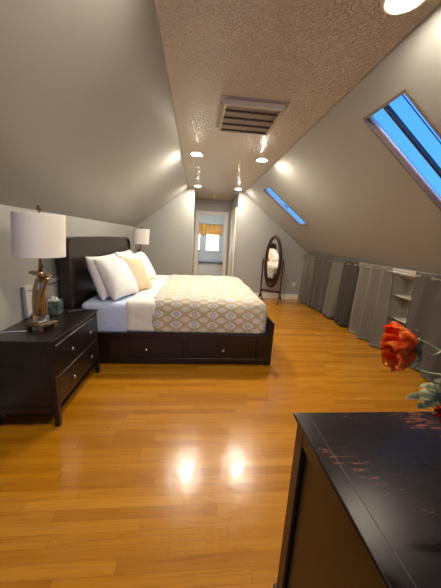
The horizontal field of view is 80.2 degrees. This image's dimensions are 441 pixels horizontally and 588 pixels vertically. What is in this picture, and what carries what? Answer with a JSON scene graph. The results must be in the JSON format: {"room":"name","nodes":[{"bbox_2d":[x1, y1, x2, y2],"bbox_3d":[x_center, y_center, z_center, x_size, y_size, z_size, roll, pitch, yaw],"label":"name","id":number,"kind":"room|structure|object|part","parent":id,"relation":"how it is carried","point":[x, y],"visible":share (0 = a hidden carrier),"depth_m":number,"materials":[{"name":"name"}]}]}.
{"room":"bedroom","nodes":[
{"label":"bedroom","id":0,"kind":"room"},
{"bbox_2d":[0,204,134,330],"bbox_3d":[-1.672,0.125,1.985,0.100,1.555,8.500,2,12,-5],"label":"wall","id":1,"kind":"structure","parent":0,"point":[14,275],"depth_m":2.13,"materials":[{"name":"grey paint"}]},
{"bbox_2d":[0,0,187,226],"bbox_3d":[-1.053,-1.068,1.781,1.348,1.073,8.500,2,12,-5],"label":"ceiling","id":2,"kind":"structure","parent":0,"point":[88,130],"depth_m":1.58,"materials":[{"name":"grey paint"}]},
{"bbox_2d":[192,194,194,274],"bbox_3d":[-0.770,-1.338,6.934,0.100,2.460,1.400,2,12,-5],"label":"wall","id":3,"kind":"structure","parent":0,"point":[194,194],"depth_m":6.89,"materials":[{"name":"grey paint"}]},
{"bbox_2d":[198,214,224,260],"bbox_3d":[-0.424,-1.990,10.366,4.000,2.350,0.100,2,12,-5],"label":"wall","id":4,"kind":"structure","parent":0,"point":[205,219],"depth_m":10.30,"materials":[{"name":"white paint"}]},
{"bbox_2d":[197,234,200,250],"bbox_3d":[-1.000,-2.155,10.248,0.480,0.940,0.098,2,12,-5],"label":"window","id":5,"kind":"structure","parent":4,"relation":"in","point":[199,247],"depth_m":10.30,"materials":[{"name":"white glass"}]},
{"bbox_2d":[199,223,221,234],"bbox_3d":[-0.606,-2.514,10.142,1.400,0.407,0.085,2,12,-5],"label":"window valance","id":6,"kind":"object","parent":4,"relation":"attached to","point":[211,229],"visible":0.6,"depth_m":10.14,"materials":[{"name":"fabric"}]},
{"bbox_2d":[205,234,219,251],"bbox_3d":[-0.314,-2.131,10.314,0.580,0.940,0.098,2,12,-5],"label":"window","id":7,"kind":"structure","parent":4,"relation":"in","point":[211,241],"depth_m":10.36,"materials":[{"name":"white glass"}]},
{"bbox_2d":[193,199,230,275],"bbox_3d":[-0.189,-1.474,7.726,4.200,2.460,0.100,2,12,-5],"label":"wall","id":8,"kind":"structure","parent":0,"point":[200,204],"depth_m":7.46,"materials":[{"name":"grey paint"}]},
{"bbox_2d":[196,215,199,274],"bbox_3d":[-0.673,-1.379,8.143,0.104,2.030,0.764,2,12,-5],"label":"door","id":9,"kind":"structure","parent":8,"relation":"in","point":[198,215],"depth_m":7.74,"materials":[{"name":"white paint"}]},
{"bbox_2d":[193,210,228,275],"bbox_3d":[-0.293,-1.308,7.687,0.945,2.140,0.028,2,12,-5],"label":"trim","id":10,"kind":"structure","parent":8,"relation":"attached to","point":[197,212],"depth_m":7.59,"materials":[{"name":"white paint"}]},
{"bbox_2d":[0,298,440,587],"bbox_3d":[0.351,0.567,4.468,4.630,0.120,13.000,2,12,-5],"label":"floor","id":11,"kind":"structure","parent":0,"point":[152,475],"depth_m":1.66,"materials":[{"name":"brown wood"}]},
{"bbox_2d":[0,308,99,426],"bbox_3d":[-1.393,0.551,2.209,0.475,0.660,0.822,2,12,-5],"label":"nightstand","id":12,"kind":"object","parent":11,"relation":"on","point":[40,372],"visible":0.94,"depth_m":1.86,"materials":[{"name":"brown wood"}]},
{"bbox_2d":[10,205,65,331],"bbox_3d":[-1.298,-0.178,1.910,0.337,0.898,0.329,7,13,19],"label":"table lamp","id":13,"kind":"object","parent":12,"relation":"on","point":[39,235],"visible":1,"depth_m":1.77,"materials":[{"name":"white fabric"}]},
{"bbox_3d":[-1.285,-0.416,1.860,0.337,0.295,0.329,7,13,19],"label":"lamp shade","id":14,"kind":"part","parent":13,"relation":"part of","materials":[{"name":"fabric"}]},
{"bbox_3d":[-1.331,-0.010,1.944,0.142,0.342,0.134,7,13,19],"label":"glass","id":15,"kind":"part","parent":13,"relation":"part of","materials":[{"name":"clear glass"}]},
{"bbox_2d":[22,276,61,317],"bbox_3d":[-1.649,0.002,2.494,0.028,0.265,0.670,2,12,-5],"label":"wall frame","id":16,"kind":"object","parent":12,"relation":"on","point":[54,285],"visible":0.46,"depth_m":2.26,"materials":[{"name":"grey paint"}]},
{"bbox_3d":[-1.655,0.002,2.493,0.013,0.205,0.610,2,12,-5],"label":"panel","id":17,"kind":"part","parent":16,"relation":"part of","materials":[{"name":"grey paint"}]},
{"bbox_3d":[-1.171,0.650,1.853,0.041,0.638,0.035,2,12,-5],"label":"leg","id":18,"kind":"part","parent":12,"relation":"part of","materials":[{"name":"brown wood"}]},
{"bbox_2d":[48,296,63,314],"bbox_3d":[-1.498,0.094,2.353,0.116,0.161,0.116,0,12,-13],"label":"tissue box","id":19,"kind":"object","parent":12,"relation":"on","point":[55,305],"visible":0.96,"depth_m":2.31,"materials":[{"name":"green cardboard"}]},
{"bbox_2d":[65,308,85,313],"bbox_3d":[-1.345,0.157,2.436,0.048,0.020,0.170,12,15,35],"label":"remote control","id":20,"kind":"object","parent":12,"relation":"on","point":[82,309],"visible":1,"depth_m":2.42,"materials":[{"name":"black plastic"}]},
{"bbox_3d":[-1.185,0.393,2.194,0.012,0.227,0.734,2,12,-5],"label":"drawer","id":21,"kind":"part","parent":12,"relation":"part of","materials":[{"name":"brown wood"}]},
{"bbox_3d":[-1.197,0.623,2.242,0.012,0.223,0.734,2,12,-5],"label":"drawer","id":22,"kind":"part","parent":12,"relation":"part of","materials":[{"name":"brown wood"}]},
{"bbox_3d":[-1.238,0.487,2.607,0.041,0.638,0.035,2,12,-5],"label":"leg","id":23,"kind":"part","parent":12,"relation":"part of","materials":[{"name":"brown wood"}]},
{"bbox_2d":[59,236,274,364],"bbox_3d":[-0.583,-0.108,3.879,2.210,1.343,2.380,2,12,-5],"label":"platform bed","id":24,"kind":"object","parent":11,"relation":"on","point":[77,285],"visible":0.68,"depth_m":2.89,"materials":[{"name":"brown wood"}]},
{"bbox_3d":[-1.639,-0.126,3.782,0.068,1.305,2.320,2,12,-5],"label":"headboard","id":25,"kind":"part","parent":24,"relation":"part of","materials":[{"name":"brown wood"}]},
{"bbox_2d":[82,294,134,331],"bbox_3d":[-0.583,0.083,3.871,1.993,0.367,2.065,2,12,-5],"label":"mattress","id":26,"kind":"object","parent":24,"relation":"on","point":[111,314],"visible":0.12,"depth_m":2.81,"materials":[{"name":"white fabric"}]},
{"bbox_2d":[85,253,117,300],"bbox_3d":[-1.333,-0.231,3.139,0.272,0.470,0.742,3,12,1],"label":"pillow","id":27,"kind":"object","parent":26,"relation":"on","point":[98,284],"visible":0.38,"depth_m":2.82,"materials":[{"name":"white fabric"}]},
{"bbox_2d":[93,258,138,300],"bbox_3d":[-1.188,-0.192,3.037,0.330,0.448,0.528,6,12,12],"label":"pillow","id":28,"kind":"object","parent":26,"relation":"on","point":[118,280],"visible":0.96,"depth_m":2.87,"materials":[{"name":"white fabric"}]},
{"bbox_2d":[115,250,132,257],"bbox_3d":[-1.433,-0.439,4.092,0.277,0.470,0.805,2,12,-7],"label":"pillow","id":29,"kind":"object","parent":26,"relation":"on","point":[128,252],"visible":0.24,"depth_m":3.83,"materials":[{"name":"white fabric"}]},
{"bbox_2d":[121,251,155,279],"bbox_3d":[-1.222,-0.397,3.996,0.328,0.468,0.795,4,12,2],"label":"pillow","id":30,"kind":"object","parent":26,"relation":"on","point":[148,266],"visible":0.36,"depth_m":4.00,"materials":[{"name":"white fabric"}]},
{"bbox_2d":[126,275,169,331],"bbox_3d":[-0.453,0.042,3.875,1.375,0.341,2.095,2,12,-5],"label":"sheet","id":31,"kind":"object","parent":26,"relation":"on","point":[140,308],"visible":0.31,"depth_m":2.83,"materials":[{"name":"white fabric"}]},
{"bbox_2d":[120,257,151,289],"bbox_3d":[-1.074,-0.256,3.372,0.260,0.442,0.445,7,13,19],"label":"throw pillow","id":32,"kind":"object","parent":31,"relation":"on","point":[137,267],"visible":0.75,"depth_m":3.31,"materials":[{"name":"beige fabric"}]},
{"bbox_2d":[152,274,266,333],"bbox_3d":[-0.206,0.026,3.892,1.359,0.387,2.135,2,12,-5],"label":"comforter","id":33,"kind":"object","parent":31,"relation":"on","point":[184,303],"visible":0.96,"depth_m":2.91,"materials":[{"name":"beige fabric"}]},
{"bbox_3d":[-0.805,0.588,2.864,0.777,0.222,0.016,2,12,-5],"label":"drawer","id":34,"kind":"part","parent":24,"relation":"part of","materials":[{"name":"brown wood"}]},
{"bbox_3d":[-0.468,0.600,2.907,2.025,0.345,0.045,2,12,-5],"label":"rail","id":35,"kind":"part","parent":24,"relation":"part of","materials":[{"name":"brown wood"}]},
{"bbox_3d":[0.013,0.616,2.942,0.772,0.222,0.016,2,12,-5],"label":"drawer","id":36,"kind":"part","parent":24,"relation":"part of","materials":[{"name":"brown wood"}]},
{"bbox_3d":[0.453,0.345,4.019,0.092,0.509,2.164,2,12,-5],"label":"footboard","id":37,"kind":"part","parent":24,"relation":"part of","materials":[{"name":"brown wood"}]},
{"bbox_2d":[196,260,222,275],"bbox_3d":[-0.655,-0.964,9.788,2.560,0.560,0.560,2,12,-5],"label":"window bench","id":38,"kind":"object","parent":11,"relation":"on","point":[205,267],"visible":0.2,"depth_m":9.56,"materials":[{"name":"white"}]},
{"bbox_2d":[258,235,283,304],"bbox_3d":[1.194,-0.569,6.042,0.508,1.534,0.411,8,13,24],"label":"mirror","id":39,"kind":"object","parent":11,"relation":"on","point":[272,263],"visible":0.93,"depth_m":6.01,"materials":[{"name":"brown wood"}]},
{"bbox_3d":[0.972,-0.387,6.181,0.044,0.900,0.043,8,13,24],"label":"post","id":40,"kind":"part","parent":39,"relation":"part of","materials":[{"name":"brown wood"}]},
{"bbox_3d":[1.392,-0.324,5.993,0.044,0.900,0.043,8,13,24],"label":"post","id":41,"kind":"part","parent":39,"relation":"part of","materials":[{"name":"brown wood"}]},
{"bbox_2d":[273,411,440,587],"bbox_3d":[0.888,0.883,0.767,1.300,0.851,0.568,2,12,-5],"label":"dresser","id":42,"kind":"object","parent":11,"relation":"on","point":[363,510],"visible":1,"depth_m":0.67,"materials":[{"name":"black paint"}]},
{"bbox_3d":[0.264,0.829,0.687,0.016,0.724,0.518,2,12,-5],"label":"frame","id":43,"kind":"part","parent":42,"relation":"part of","materials":[{"name":"brown paint"}]},
{"bbox_3d":[0.910,0.490,0.671,1.288,0.014,0.530,2,12,-5],"label":"moulding","id":44,"kind":"part","parent":42,"relation":"part of","materials":[{"name":"brown paint"}]},
{"bbox_3d":[0.731,0.374,0.629,0.136,0.185,0.136,2,12,-5],"label":"flower vase","id":45,"kind":"object","parent":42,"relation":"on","visible":0},
{"bbox_2d":[380,321,440,353],"bbox_3d":[0.547,0.245,0.609,0.403,0.366,0.068,2,12,-5],"label":"poppy","id":46,"kind":"object","parent":45,"relation":"in","point":[407,339],"visible":0.96,"depth_m":0.56,"materials":[{"name":"red plant"}]},
{"bbox_3d":[0.577,0.266,0.606,0.343,0.329,0.017,3,12,-3],"label":"stem","id":47,"kind":"part","parent":46,"relation":"part of","materials":[{"name":"green plant"}]},
{"bbox_2d":[380,341,440,375],"bbox_3d":[0.537,0.265,0.601,0.396,0.329,0.069,2,12,-5],"label":"poppy","id":48,"kind":"object","parent":45,"relation":"in","point":[404,358],"visible":0.93,"depth_m":0.55,"materials":[{"name":"red plant"}]},
{"bbox_3d":[0.570,0.277,0.605,0.331,0.308,0.017,2,12,-4],"label":"stem","id":49,"kind":"part","parent":48,"relation":"part of","materials":[{"name":"green plant"}]},
{"bbox_2d":[406,378,440,408],"bbox_3d":[0.574,0.284,0.610,0.326,0.178,0.037,2,12,-5],"label":"leaf spray","id":50,"kind":"object","parent":45,"relation":"in","point":[432,396],"visible":0.96,"depth_m":0.59,"materials":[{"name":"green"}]},
{"bbox_3d":[0.477,0.225,0.590,0.124,0.024,0.022,0,12,-12],"label":"blade","id":51,"kind":"part","parent":50,"relation":"part of","materials":[{"name":"green plant"}]},
{"bbox_3d":[0.477,0.237,0.586,0.083,0.037,0.025,2,12,-5],"label":"blade","id":52,"kind":"part","parent":50,"relation":"part of","materials":[{"name":"green plant"}]},
{"bbox_3d":[0.483,0.211,0.589,0.071,0.022,0.020,2,12,-5],"label":"blade","id":53,"kind":"part","parent":50,"relation":"part of","materials":[{"name":"green plant"}]},
{"bbox_2d":[432,405,440,422],"bbox_3d":[0.598,0.334,0.593,0.268,0.204,0.057,2,12,-5],"label":"poppy","id":54,"kind":"object","parent":45,"relation":"in","point":[437,410],"visible":1,"depth_m":0.58,"materials":[{"name":"red plant"}]},
{"bbox_2d":[347,262,437,326],"bbox_3d":[2.492,0.223,3.622,0.235,1.130,1.970,2,12,-5],"label":"bookcase","id":55,"kind":"object","parent":11,"relation":"on","point":[402,285],"visible":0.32,"depth_m":3.65,"materials":[{"name":"beige paint"}]},
{"bbox_3d":[2.502,0.381,3.390,0.208,0.022,0.706,2,12,-5],"label":"shelf","id":56,"kind":"part","parent":55,"relation":"part of","materials":[{"name":"beige paint"}]},
{"bbox_3d":[2.519,0.076,3.326,0.208,0.022,0.706,2,12,-5],"label":"shelf","id":57,"kind":"part","parent":55,"relation":"part of","materials":[{"name":"beige paint"}]},
{"bbox_3d":[2.598,0.295,3.647,0.015,0.990,1.970,2,12,-5],"label":"panel","id":58,"kind":"part","parent":55,"relation":"part of","materials":[{"name":"beige paint"}]},
{"bbox_3d":[-1.684,-0.161,5.495,0.475,0.660,0.822,2,12,-5],"label":"nightstand","id":59,"kind":"object","parent":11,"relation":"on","visible":0},
{"bbox_2d":[132,226,149,251],"bbox_3d":[-1.609,-0.915,5.307,0.337,0.898,0.329,7,13,19],"label":"table lamp","id":60,"kind":"object","parent":59,"relation":"on","point":[140,236],"visible":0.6,"depth_m":5.13,"materials":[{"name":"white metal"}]},
{"bbox_3d":[-1.596,-1.153,5.257,0.337,0.295,0.329,7,13,19],"label":"lamp shade","id":61,"kind":"part","parent":60,"relation":"part of","materials":[{"name":"fabric"}]},
{"bbox_2d":[135,189,308,293],"bbox_3d":[0.110,-1.151,6.282,4.380,2.460,0.100,2,12,-5],"label":"wall","id":62,"kind":"structure","parent":0,"point":[168,251],"depth_m":6.20,"materials":[{"name":"grey paint"}]},
{"bbox_2d":[152,0,188,188],"bbox_3d":[-0.358,-1.475,1.753,0.010,0.006,8.499,2,12,-5],"label":"trim","id":63,"kind":"structure","parent":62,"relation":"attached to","point":[153,1],"depth_m":1.66,"materials":[{"name":"grey paint"}]},
{"bbox_2d":[255,293,298,298],"bbox_3d":[1.217,0.044,6.574,1.840,0.120,0.026,2,12,-5],"label":"baseboard","id":64,"kind":"structure","parent":62,"relation":"attached to","point":[264,295],"depth_m":6.59,"materials":[{"name":"white paint"}]},
{"bbox_2d":[249,3,440,187],"bbox_3d":[0.903,-1.432,1.875,0.010,0.006,8.499,2,12,-5],"label":"trim","id":65,"kind":"structure","parent":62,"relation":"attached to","point":[439,4],"depth_m":1.58,"materials":[{"name":"grey paint"}]},
{"bbox_2d":[227,194,237,275],"bbox_3d":[0.344,-1.300,7.041,0.100,2.460,1.400,2,12,-5],"label":"wall","id":66,"kind":"structure","parent":0,"point":[234,202],"depth_m":7.09,"materials":[{"name":"grey paint"}]},
{"bbox_2d":[229,212,234,276],"bbox_3d":[0.295,-1.066,6.866,0.014,2.050,0.730,2,12,-5],"label":"door","id":67,"kind":"structure","parent":66,"relation":"in","point":[233,214],"depth_m":6.85,"materials":[{"name":"white paint"}]},
{"bbox_2d":[228,207,236,276],"bbox_3d":[0.289,-1.100,6.858,0.030,2.140,0.890,2,12,-5],"label":"trim","id":68,"kind":"structure","parent":66,"relation":"attached to","point":[235,209],"depth_m":6.50,"materials":[{"name":"white paint"}]},
{"bbox_2d":[155,0,440,200],"bbox_3d":[0.207,-1.682,2.581,1.270,0.120,10.100,2,12,-5],"label":"ceiling","id":69,"kind":"structure","parent":0,"point":[308,55],"depth_m":1.59,"materials":[{"name":"beige paint"}]},
{"bbox_2d":[189,151,203,156],"bbox_3d":[-0.310,-1.816,3.410,0.196,0.017,0.196,2,12,-5],"label":"recessed light","id":70,"kind":"object","parent":69,"relation":"in","point":[193,153],"visible":1,"depth_m":3.39,"materials":[{"name":"white paint"}]},
{"bbox_2d":[216,95,289,135],"bbox_3d":[0.248,-1.594,2.280,0.540,0.173,0.590,2,12,-5],"label":"ceiling vent","id":71,"kind":"object","parent":69,"relation":"in","point":[236,114],"visible":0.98,"depth_m":2.22,"materials":[{"name":"beige metal"}]},
{"bbox_2d":[255,158,268,162],"bbox_3d":[0.557,-1.793,3.522,0.196,0.017,0.196,2,12,-5],"label":"recessed light","id":72,"kind":"object","parent":69,"relation":"in","point":[261,160],"visible":1,"depth_m":3.50,"materials":[{"name":"beige"}]},
{"bbox_2d":[380,0,426,15],"bbox_3d":[0.798,-1.271,1.125,0.196,0.017,0.196,2,12,-5],"label":"recessed light","id":73,"kind":"object","parent":69,"relation":"in","point":[387,7],"visible":1,"depth_m":1.17,"materials":[{"name":"beige"}]},
{"bbox_3d":[0.798,-1.271,1.125,0.096,0.016,0.096,2,12,-5],"label":"bulb","id":74,"kind":"part","parent":73,"relation":"part of","materials":[{"name":"beige"}]},
{"bbox_2d":[244,6,440,274],"bbox_3d":[1.873,-0.664,2.127,2.027,1.575,8.500,2,12,-5],"label":"ceiling","id":75,"kind":"structure","parent":0,"point":[357,202],"depth_m":2.65,"materials":[{"name":"grey paint"}]},
{"bbox_2d":[263,186,307,225],"bbox_3d":[1.222,-1.625,4.824,0.853,0.677,0.430,2,12,-5],"label":"window","id":76,"kind":"structure","parent":75,"relation":"attached to","point":[268,190],"depth_m":4.91,"materials":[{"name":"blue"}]},
{"bbox_2d":[362,88,440,210],"bbox_3d":[1.486,-0.980,1.853,0.853,0.677,0.465,2,12,-5],"label":"window","id":77,"kind":"structure","parent":75,"relation":"attached to","point":[400,123],"depth_m":1.86,"materials":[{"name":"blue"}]},
{"bbox_3d":[1.476,-0.975,1.853,0.783,0.609,0.385,2,12,-5],"label":"sash","id":78,"kind":"part","parent":77,"relation":"part of","materials":[{"name":"white"}]},
{"bbox_3d":[2.669,0.483,2.446,0.290,1.128,8.500,2,12,-5],"label":"wall","id":79,"kind":"structure","parent":0,"visible":0},
{"bbox_2d":[303,255,440,280],"bbox_3d":[2.307,-0.447,4.213,0.154,0.042,4.615,2,12,-5],"label":"curtain rod","id":80,"kind":"object","parent":79,"relation":"attached to","point":[304,255],"visible":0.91,"depth_m":3.49,"materials":[{"name":"silver metal"}]},
{"bbox_2d":[298,255,314,302],"bbox_3d":[2.004,-0.373,6.243,0.149,1.114,0.529,2,12,-5],"label":"curtain","id":81,"kind":"object","parent":80,"relation":"hanging from","point":[307,274],"visible":0.98,"depth_m":6.14,"materials":[{"name":"beige fabric"}]},
{"bbox_2d":[307,256,332,311],"bbox_3d":[2.059,-0.233,5.593,0.154,1.114,0.766,2,12,-5],"label":"curtain","id":82,"kind":"object","parent":80,"relation":"hanging from","point":[322,268],"visible":0.96,"depth_m":5.51,"materials":[{"name":"beige fabric"}]},
{"bbox_2d":[322,259,343,318],"bbox_3d":[2.119,-0.110,5.028,0.134,1.114,0.392,2,12,-5],"label":"curtain","id":83,"kind":"object","parent":80,"relation":"hanging from","point":[331,297],"visible":1,"depth_m":4.96,"materials":[{"name":"beige fabric"}]},
{"bbox_2d":[334,261,358,326],"bbox_3d":[2.148,-0.019,4.609,0.149,1.114,0.452,2,12,-5],"label":"curtain","id":84,"kind":"object","parent":80,"relation":"hanging from","point":[349,274],"visible":1,"depth_m":4.53,"materials":[{"name":"grey fabric"}]},
{"bbox_2d":[349,263,393,347],"bbox_3d":[2.213,0.124,3.948,0.178,1.114,0.869,2,12,-5],"label":"curtain","id":85,"kind":"object","parent":80,"relation":"hanging from","point":[370,306],"visible":1,"depth_m":3.90,"materials":[{"name":"beige fabric"}]},
{"bbox_2d":[405,272,440,384],"bbox_3d":[2.329,0.386,2.744,0.118,1.114,1.102,2,12,-5],"label":"curtain","id":86,"kind":"object","parent":80,"relation":"hanging from","point":[424,312],"visible":0.82,"depth_m":2.94,"materials":[{"name":"beige fabric"}]}
]}

